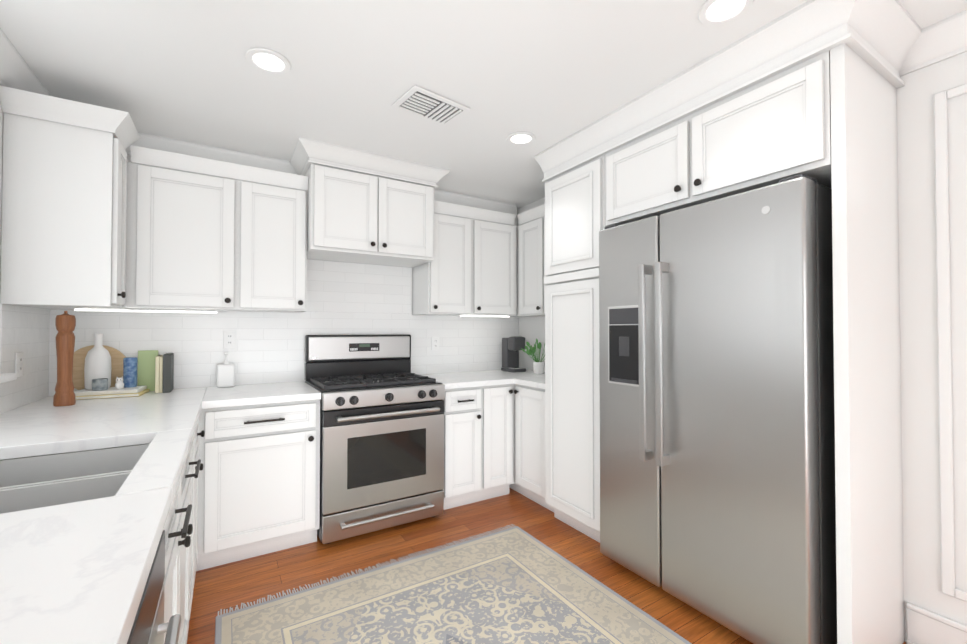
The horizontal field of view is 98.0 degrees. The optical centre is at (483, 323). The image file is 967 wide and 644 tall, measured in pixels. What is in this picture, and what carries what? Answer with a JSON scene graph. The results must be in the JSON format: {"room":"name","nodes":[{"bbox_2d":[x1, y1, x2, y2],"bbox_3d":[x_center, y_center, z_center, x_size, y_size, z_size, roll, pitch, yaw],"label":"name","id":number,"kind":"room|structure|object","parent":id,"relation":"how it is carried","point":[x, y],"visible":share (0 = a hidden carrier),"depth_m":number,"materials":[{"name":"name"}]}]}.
{"room":"kitchen","nodes":[
{"label":"kitchen","id":0,"kind":"room"},
{"bbox_2d":[0,102,3,295],"bbox_3d":[-0.863,0.049,-0.317,0.100,2.460,6.200,1,-1,-31],"label":"wall","id":1,"kind":"structure","parent":0,"point":[1,142],"depth_m":1.85,"materials":[{"name":"white paint"}]},
{"bbox_2d":[0,373,16,382],"bbox_3d":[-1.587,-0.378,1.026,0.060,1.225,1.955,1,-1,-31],"label":"window sill","id":2,"kind":"structure","parent":1,"relation":"in","point":[5,377],"depth_m":1.79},
{"bbox_2d":[0,304,49,413],"bbox_3d":[-2.277,0.158,2.097,0.006,0.485,0.590,1,-1,-31],"label":"tile backsplash","id":3,"kind":"structure","parent":1,"relation":"attached to","point":[25,330],"depth_m":2.06,"materials":[{"name":"white tile"}]},
{"bbox_2d":[15,352,22,376],"bbox_3d":[-2.208,0.194,2.000,0.009,0.116,0.072,1,-1,-31],"label":"outlet","id":4,"kind":"object","parent":3,"relation":"attached to","point":[19,363],"visible":0.96,"depth_m":1.99,"materials":[{"name":"white plastic"}]},
{"bbox_2d":[0,28,50,95],"bbox_3d":[-0.782,-1.122,-0.250,0.092,0.115,6.200,1,-1,-31],"label":"wall","id":5,"kind":"structure","parent":1,"relation":"attached to","point":[15,73],"depth_m":1.83,"materials":[{"name":"white paint"}]},
{"bbox_2d":[127,155,517,381],"bbox_3d":[-1.077,0.102,3.243,3.450,2.460,0.100,1,-1,-31],"label":"wall","id":6,"kind":"structure","parent":0,"point":[129,160],"depth_m":3.48,"materials":[{"name":"white paint"}]},
{"bbox_2d":[0,86,138,309],"bbox_3d":[-2.073,-0.551,2.191,0.438,0.935,0.667,1,-1,-31],"label":"upper cabinet","id":7,"kind":"object","parent":6,"relation":"attached to","point":[64,205],"visible":1,"depth_m":1.95,"materials":[{"name":"white paint"}]},
{"bbox_2d":[123,145,307,312],"bbox_3d":[-1.623,-0.524,2.635,0.925,0.875,0.378,1,-1,-31],"label":"upper cabinet","id":8,"kind":"object","parent":6,"relation":"attached to","point":[204,234],"visible":0.98,"depth_m":2.48,"materials":[{"name":"white paint"}]},
{"bbox_2d":[74,309,216,312],"bbox_3d":[-1.910,-0.073,2.414,0.640,0.010,0.030,1,-1,-31],"label":"under-cabinet light","id":9,"kind":"object","parent":8,"relation":"attached to","point":[144,311],"visible":1,"depth_m":2.38,"materials":[{"name":"white plastic"}]},
{"bbox_2d":[49,309,518,395],"bbox_3d":[-1.049,0.164,3.197,3.248,0.505,0.006,1,-1,-31],"label":"tile backsplash","id":10,"kind":"structure","parent":6,"relation":"attached to","point":[270,347],"depth_m":2.91,"materials":[{"name":"white tile"}]},
{"bbox_2d":[223,331,235,348],"bbox_3d":[-1.689,0.106,2.797,0.072,0.116,0.009,1,-1,-31],"label":"wall outlet","id":11,"kind":"object","parent":10,"relation":"attached to","point":[229,339],"visible":1,"depth_m":2.79,"materials":[{"name":"white plastic"}]},
{"bbox_2d":[431,337,438,349],"bbox_3d":[-0.409,0.167,3.578,0.072,0.116,0.009,1,-1,-31],"label":"wall outlet","id":12,"kind":"object","parent":10,"relation":"attached to","point":[434,343],"visible":1,"depth_m":3.57,"materials":[{"name":"white plastic"}]},
{"bbox_2d":[125,132,517,219],"bbox_3d":[-0.976,-1.071,3.210,3.130,0.115,0.092,1,-1,-31],"label":"crown molding","id":13,"kind":"structure","parent":6,"relation":"attached to","point":[145,140],"depth_m":2.81,"materials":[{"name":"white wood"}]},
{"bbox_2d":[307,259,410,313],"bbox_3d":[-0.956,-0.298,3.253,0.840,0.420,0.006,1,-1,-31],"label":"tile backsplash","id":14,"kind":"structure","parent":6,"relation":"attached to","point":[333,286],"depth_m":3.24,"materials":[{"name":"white tile"}]},
{"bbox_2d":[290,137,449,267],"bbox_3d":[-0.824,-0.801,3.044,1.026,0.660,0.522,1,-1,-31],"label":"upper cabinet","id":15,"kind":"object","parent":6,"relation":"attached to","point":[363,207],"visible":0.98,"depth_m":2.85,"materials":[{"name":"white paint"}]},
{"bbox_2d":[412,200,516,315],"bbox_3d":[-0.138,-0.506,3.543,0.834,0.865,0.378,1,-1,-31],"label":"upper cabinet","id":16,"kind":"object","parent":6,"relation":"attached to","point":[471,269],"visible":0.98,"depth_m":3.40,"materials":[{"name":"white paint"}]},
{"bbox_2d":[460,315,509,316],"bbox_3d":[0.018,-0.066,3.593,0.480,0.010,0.030,1,-1,-31],"label":"under-cabinet light","id":17,"kind":"object","parent":16,"relation":"attached to","point":[481,316],"visible":1,"depth_m":3.54,"materials":[{"name":"white plastic"}]},
{"bbox_2d":[0,0,966,208],"bbox_3d":[0.566,-1.208,0.575,3.450,0.080,6.400,1,-1,-31],"label":"ceiling","id":18,"kind":"structure","parent":0,"point":[548,73],"depth_m":1.86,"materials":[{"name":"white paint"}]},
{"bbox_2d":[245,47,290,74],"bbox_3d":[-0.937,-1.144,1.835,0.180,0.009,0.180,1,-1,-31],"label":"recessed light","id":19,"kind":"object","parent":18,"relation":"in","point":[266,60],"visible":1,"depth_m":1.82,"materials":[{"name":"white plastic"}]},
{"bbox_2d":[392,85,470,125],"bbox_3d":[-0.273,-1.134,2.206,0.340,0.017,0.240,1,-1,-39],"label":"ceiling vent","id":20,"kind":"object","parent":18,"relation":"in","point":[418,101],"visible":1,"depth_m":2.18,"materials":[{"name":"grey metal"}]},
{"bbox_2d":[506,131,535,145],"bbox_3d":[0.230,-1.133,2.572,0.180,0.009,0.180,1,-1,-31],"label":"recessed light","id":21,"kind":"object","parent":18,"relation":"in","point":[519,138],"visible":1,"depth_m":2.57,"materials":[{"name":"white plastic"}]},
{"bbox_2d":[698,0,753,25],"bbox_3d":[0.880,-1.149,1.528,0.180,0.009,0.180,1,-1,-31],"label":"recessed light","id":22,"kind":"object","parent":18,"relation":"in","point":[716,12],"visible":1,"depth_m":1.54,"materials":[{"name":"white plastic"}]},
{"bbox_2d":[187,487,905,643],"bbox_3d":[0.566,1.332,0.537,3.450,0.080,6.400,1,-1,-31],"label":"floor","id":23,"kind":"structure","parent":0,"point":[216,589],"depth_m":2.30,"materials":[{"name":"brown wood"}]},
{"bbox_2d":[127,530,180,643],"bbox_3d":[-0.815,0.857,0.445,0.770,0.868,0.600,1,-1,-31],"label":"dishwasher","id":24,"kind":"object","parent":23,"relation":"on","point":[149,626],"visible":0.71,"depth_m":0.76,"materials":[{"name":"silver metal"}]},
{"bbox_2d":[163,444,200,643],"bbox_3d":[-1.221,0.864,1.094,0.769,0.873,0.918,1,-1,-31],"label":"base cabinet","id":25,"kind":"object","parent":23,"relation":"on","point":[178,527],"visible":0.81,"depth_m":1.24,"materials":[{"name":"white paint"}]},
{"bbox_2d":[0,387,207,643],"bbox_3d":[-1.203,0.405,1.051,0.747,0.040,3.498,1,-1,-31],"label":"countertop","id":26,"kind":"structure","parent":25,"relation":"on","point":[75,573],"depth_m":0.79,"materials":[{"name":"white stone"}]},
{"bbox_2d":[53,311,75,406],"bbox_3d":[-2.059,0.167,2.068,0.080,0.464,0.080,1,-1,-31],"label":"pepper mill","id":27,"kind":"object","parent":26,"relation":"on","point":[65,325],"visible":1,"depth_m":2.05,"materials":[{"name":"brown wood"}]},
{"bbox_2d":[0,443,149,513],"bbox_3d":[-1.220,0.540,1.098,0.529,0.226,0.714,1,-1,-31],"label":"sink basin","id":28,"kind":"object","parent":26,"relation":"in","point":[32,482],"visible":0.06,"depth_m":1.33,"materials":[{"name":"silver metal"}]},
{"bbox_2d":[73,345,125,389],"bbox_3d":[-2.237,0.263,2.436,0.284,0.283,0.055,1,-1,-31],"label":"round cutting board","id":29,"kind":"object","parent":26,"relation":"on","point":[117,356],"visible":0.29,"depth_m":2.40,"materials":[{"name":"brown wood"}]},
{"bbox_2d":[74,385,148,399],"bbox_3d":[-2.095,0.384,2.364,0.300,0.039,0.212,0,-1,-26],"label":"books","id":30,"kind":"object","parent":26,"relation":"on","point":[109,392],"visible":0.79,"depth_m":2.29,"materials":[{"name":"brown paper"}]},
{"bbox_2d":[84,333,111,389],"bbox_3d":[-2.174,0.209,2.372,0.113,0.310,0.113,1,-1,-31],"label":"bottle vase","id":31,"kind":"object","parent":30,"relation":"on","point":[97,361],"visible":0.96,"depth_m":2.34,"materials":[{"name":"white ceramic"}]},
{"bbox_2d":[92,378,107,390],"bbox_3d":[-2.102,0.332,2.303,0.068,0.062,0.068,1,-1,-31],"label":"cup","id":32,"kind":"object","parent":30,"relation":"on","point":[99,384],"visible":0.98,"depth_m":2.28,"materials":[{"name":"ceramic"}]},
{"bbox_2d":[115,376,123,388],"bbox_3d":[-2.028,0.328,2.342,0.038,0.073,0.035,1,-1,-31],"label":"owl figurine","id":33,"kind":"object","parent":30,"relation":"on","point":[119,384],"visible":1,"depth_m":2.33,"materials":[{"name":"white ceramic"}]},
{"bbox_2d":[123,357,137,387],"bbox_3d":[-2.044,0.280,2.433,0.064,0.170,0.064,1,-1,-31],"label":"vase","id":34,"kind":"object","parent":30,"relation":"on","point":[129,372],"visible":1,"depth_m":2.41,"materials":[{"name":"ceramic"}]},
{"bbox_2d":[137,350,173,392],"bbox_3d":[-1.965,0.283,2.510,0.172,0.245,0.160,1,-1,-31],"label":"upright books","id":35,"kind":"object","parent":26,"relation":"on","point":[155,372],"visible":0.9,"depth_m":2.52,"materials":[{"name":"green paper"}]},
{"bbox_2d":[189,419,204,619],"bbox_3d":[-1.622,0.874,1.745,0.763,0.873,0.604,1,-1,-31],"label":"base cabinet","id":36,"kind":"object","parent":23,"relation":"on","point":[194,504],"visible":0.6,"depth_m":1.86,"materials":[{"name":"white paint"}]},
{"bbox_2d":[196,400,319,570],"bbox_3d":[-1.383,0.886,2.582,0.613,0.873,0.684,1,-1,-31],"label":"base cabinet","id":37,"kind":"object","parent":23,"relation":"on","point":[259,484],"visible":1,"depth_m":2.32,"materials":[{"name":"white paint"}]},
{"bbox_2d":[200,381,320,408],"bbox_3d":[-1.370,0.428,2.601,0.580,0.040,0.678,1,-1,-31],"label":"countertop","id":38,"kind":"structure","parent":37,"relation":"on","point":[268,393],"depth_m":2.45,"materials":[{"name":"white stone"}]},
{"bbox_2d":[216,352,234,387],"bbox_3d":[-1.659,0.294,2.706,0.104,0.228,0.085,1,-1,-31],"label":"soap dispenser","id":39,"kind":"object","parent":38,"relation":"on","point":[225,374],"visible":1,"depth_m":2.69,"materials":[{"name":"white ceramic"}]},
{"bbox_2d":[305,334,444,543],"bbox_3d":[-0.760,0.703,2.918,0.790,1.250,0.755,1,-1,-31],"label":"gas range","id":40,"kind":"object","parent":23,"relation":"on","point":[381,436],"visible":0.98,"depth_m":2.68,"materials":[{"name":"silver metal"}]},
{"bbox_2d":[215,526,691,643],"bbox_3d":[0.191,1.298,1.199,1.660,0.008,2.600,1,-1,-31],"label":"rug","id":41,"kind":"object","parent":23,"relation":"on","point":[515,585],"visible":1,"depth_m":1.93,"materials":[{"name":"beige fabric"}]},
{"bbox_2d":[218,524,514,615],"bbox_3d":[0.192,1.298,1.200,1.649,0.004,2.710,1,-1,-31],"label":"fringe","id":42,"kind":"object","parent":41,"relation":"attached to","point":[331,579],"visible":1,"depth_m":2.21,"materials":[{"name":"grey fabric"}]},
{"bbox_2d":[442,384,514,509],"bbox_3d":[-0.174,0.897,3.321,0.626,0.873,0.684,1,-1,-31],"label":"base cabinet","id":43,"kind":"object","parent":23,"relation":"on","point":[479,443],"visible":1,"depth_m":3.06,"materials":[{"name":"white paint"}]},
{"bbox_2d":[418,370,544,388],"bbox_3d":[0.030,0.441,3.466,1.120,0.040,0.662,1,-1,-31],"label":"countertop","id":44,"kind":"structure","parent":43,"relation":"on","point":[453,380],"depth_m":3.21,"materials":[{"name":"white stone"}]},
{"bbox_2d":[501,336,525,371],"bbox_3d":[0.269,0.265,3.771,0.140,0.318,0.200,1,-1,-31],"label":"coffee maker","id":45,"kind":"object","parent":44,"relation":"on","point":[512,346],"visible":0.96,"depth_m":3.74,"materials":[{"name":"grey plastic"}]},
{"bbox_2d":[521,338,544,373],"bbox_3d":[0.441,0.272,3.601,0.289,0.300,0.289,1,-1,-31],"label":"potted plant","id":46,"kind":"object","parent":44,"relation":"on","point":[538,366],"visible":0.85,"depth_m":3.54,"materials":[{"name":"green plant"}]},
{"bbox_2d":[509,483,522,494],"bbox_3d":[0.289,0.902,3.637,0.490,0.873,0.624,1,-1,-31],"label":"cabinet filler","id":47,"kind":"object","parent":23,"relation":"on","point":[516,487],"visible":0.07,"depth_m":3.34,"materials":[{"name":"white paint"}]},
{"bbox_2d":[514,384,553,511],"bbox_3d":[0.539,0.895,3.177,0.543,0.873,0.414,1,-1,-31],"label":"base cabinet","id":48,"kind":"object","parent":23,"relation":"on","point":[530,440],"visible":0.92,"depth_m":3.06,"materials":[{"name":"white paint"}]},
{"bbox_2d":[544,155,607,542],"bbox_3d":[0.779,0.175,2.774,0.565,2.300,0.531,1,-1,-31],"label":"pantry cabinet","id":49,"kind":"object","parent":23,"relation":"on","point":[574,211],"visible":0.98,"depth_m":2.61,"materials":[{"name":"white paint"}]},
{"bbox_2d":[599,174,836,643],"bbox_3d":[1.127,0.386,2.054,0.685,1.858,0.982,1,-1,-31],"label":"refrigerator","id":50,"kind":"object","parent":23,"relation":"on","point":[717,428],"visible":1,"depth_m":1.73,"materials":[{"name":"silver metal"}]},
{"bbox_2d":[605,43,903,643],"bbox_3d":[1.198,0.165,2.067,0.588,2.300,1.103,1,-1,-31],"label":"tall cabinet","id":51,"kind":"object","parent":23,"relation":"on","point":[827,119],"visible":1,"depth_m":1.62,"materials":[{"name":"white paint"}]},
{"bbox_2d":[534,0,966,181],"bbox_3d":[1.955,-1.084,0.805,0.637,0.160,5.148,1,-1,-31],"label":"crown molding","id":52,"kind":"structure","parent":51,"relation":"attached to","point":[880,37],"depth_m":1.68,"materials":[{"name":"white wood"}]},
{"bbox_2d":[518,52,966,641],"bbox_3d":[1.995,0.075,1.429,0.100,2.460,6.200,1,-1,-31],"label":"wall","id":53,"kind":"structure","parent":0,"point":[918,354],"depth_m":1.69,"materials":[{"name":"white paint"}]},
{"bbox_2d":[510,204,544,316],"bbox_3d":[0.479,-0.506,3.532,0.298,0.865,1.046,1,-1,-31],"label":"upper cabinet","id":54,"kind":"object","parent":53,"relation":"attached to","point":[530,264],"visible":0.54,"depth_m":3.46,"materials":[{"name":"white paint"}]},
{"bbox_2d":[906,602,966,643],"bbox_3d":[2.647,1.203,0.229,0.022,0.170,3.500,1,-1,-31],"label":"baseboard","id":55,"kind":"structure","parent":53,"relation":"attached to","point":[925,626],"depth_m":1.66,"materials":[{"name":"white wood"}]},
{"bbox_2d":[934,83,966,601],"bbox_3d":[2.494,0.051,0.504,0.014,1.960,2.700,1,-1,-31],"label":"molding","id":56,"kind":"structure","parent":53,"relation":"attached to","point":[944,352],"depth_m":1.64,"materials":[{"name":"white wood"}]}
]}

